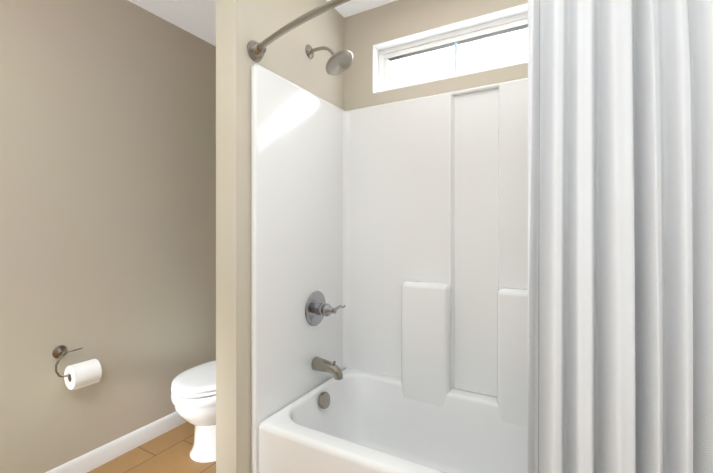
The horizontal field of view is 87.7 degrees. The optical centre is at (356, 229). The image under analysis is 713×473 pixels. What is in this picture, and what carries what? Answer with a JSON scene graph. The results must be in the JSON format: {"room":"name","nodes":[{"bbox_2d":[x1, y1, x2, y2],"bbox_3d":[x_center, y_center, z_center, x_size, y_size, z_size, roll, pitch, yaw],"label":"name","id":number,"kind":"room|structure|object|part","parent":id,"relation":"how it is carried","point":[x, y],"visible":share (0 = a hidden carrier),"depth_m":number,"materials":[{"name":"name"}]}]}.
{"room":"bathroom","nodes":[
{"label":"bathroom","id":0,"kind":"room"},
{"bbox_2d":[0,0,215,472],"bbox_3d":[-1.875,-0.019,1.111,0.120,2.500,4.000,0,0,29],"label":"wall","id":1,"kind":"structure","parent":0,"point":[108,185],"depth_m":1.94,"materials":[{"name":"beige paint"}]},
{"bbox_2d":[52,345,82,377],"bbox_3d":[-1.371,0.630,1.808,0.072,0.142,0.185,0,0,29],"label":"toilet paper holder","id":2,"kind":"object","parent":1,"relation":"attached to","point":[59,352],"visible":0.94,"depth_m":1.76,"materials":[{"name":"silver metal"}]},
{"bbox_2d":[64,359,101,389],"bbox_3d":[-1.334,0.706,1.810,0.114,0.113,0.114,0,0,29],"label":"toilet paper roll","id":3,"kind":"object","parent":2,"relation":"on","point":[85,373],"visible":0.96,"depth_m":1.78,"materials":[{"name":"white paper"}]},
{"bbox_2d":[45,412,186,472],"bbox_3d":[-1.827,1.185,1.062,0.014,0.092,3.760,0,0,29],"label":"baseboard","id":4,"kind":"structure","parent":1,"relation":"attached to","point":[101,455],"depth_m":2.01,"materials":[{"name":"white wood"}]},
{"bbox_2d":[87,422,215,472],"bbox_3d":[-0.273,1.262,0.208,3.800,0.060,4.000,0,0,29],"label":"floor","id":5,"kind":"structure","parent":0,"point":[168,451],"depth_m":1.99,"materials":[{"name":"beige tile"}]},
{"bbox_2d":[171,360,215,462],"bbox_3d":[-0.735,0.838,2.186,0.476,0.787,0.713,0,0,29],"label":"toilet","id":6,"kind":"object","parent":5,"relation":"on","point":[193,395],"visible":0.29,"depth_m":1.93,"materials":[{"name":"white ceramic"}]},
{"bbox_2d":[251,64,527,472],"bbox_3d":[0.401,0.265,1.523,1.517,1.930,0.762,0,0,29],"label":"shower","id":7,"kind":"object","parent":5,"relation":"on","point":[399,229],"depth_m":1.85,"materials":[{"name":"white plastic"}]},
{"bbox_3d":[-0.162,0.866,1.877,0.037,0.081,0.080,0,0,29],"label":"tub overflow cap","id":8,"kind":"part","parent":7,"relation":"part of","materials":[{"name":"silver metal"}]},
{"bbox_3d":[-0.154,0.410,1.893,0.128,0.180,0.194,0,0,29],"label":"valve trim","id":9,"kind":"part","parent":7,"relation":"part of","materials":[{"name":"silver metal"}]},
{"bbox_2d":[311,357,342,379],"bbox_3d":[-0.141,0.704,1.879,0.164,0.086,0.068,0,0,29],"label":"tub spout","id":10,"kind":"object","parent":7,"relation":"attached to","point":[326,366],"visible":0.98,"depth_m":1.86,"materials":[{"name":"silver metal"}]},
{"bbox_2d":[128,0,396,45],"bbox_3d":[-0.273,-1.298,0.205,3.800,0.060,4.000,0,0,29],"label":"ceiling","id":11,"kind":"structure","parent":0,"point":[197,18],"depth_m":2.15,"materials":[{"name":"white paint"}]},
{"bbox_2d":[216,0,343,472],"bbox_3d":[-0.332,-0.020,1.893,0.120,2.500,0.840,0,0,29],"label":"wall","id":12,"kind":"structure","parent":0,"point":[240,24],"depth_m":1.54,"materials":[{"name":"beige paint"}]},
{"bbox_2d":[247,0,350,61],"bbox_3d":[0.200,-0.759,1.166,1.518,0.086,0.191,0,0,29],"label":"shower curtain rod","id":13,"kind":"object","parent":12,"relation":"attached to","point":[256,51],"visible":1,"depth_m":1.39,"materials":[{"name":"silver metal"}]},
{"bbox_2d":[528,0,712,472],"bbox_3d":[0.658,0.197,0.886,0.447,1.948,0.163,0,0,29],"label":"shower curtain","id":14,"kind":"object","parent":13,"relation":"hanging from","point":[620,236],"visible":1,"depth_m":0.86,"materials":[{"name":"fabric"}]},
{"bbox_2d":[306,45,352,75],"bbox_3d":[-0.135,-0.865,1.865,0.247,0.177,0.154,0,0,29],"label":"shower head","id":15,"kind":"object","parent":12,"relation":"attached to","point":[339,62],"visible":1,"depth_m":1.84},
{"bbox_2d":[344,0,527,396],"bbox_3d":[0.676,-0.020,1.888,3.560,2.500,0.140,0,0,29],"label":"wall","id":16,"kind":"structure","parent":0,"point":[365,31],"depth_m":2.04,"materials":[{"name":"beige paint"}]},
{"bbox_2d":[373,3,527,92],"bbox_3d":[0.622,-0.920,1.914,1.140,0.280,0.134,0,0,29],"label":"window","id":17,"kind":"structure","parent":16,"relation":"in","point":[483,31],"depth_m":1.99,"materials":[{"name":"white plastic"}]},
{"label":"outside","id":18,"kind":"structure","parent":0,"visible":0},
{"bbox_2d":[390,28,527,85],"bbox_3d":[0.783,-0.920,2.199,2.340,1.880,0.010,0,0,29],"label":"sky","id":19,"kind":"structure","parent":18,"point":[478,46],"depth_m":2.27,"materials":[{"name":"white"}]}
]}

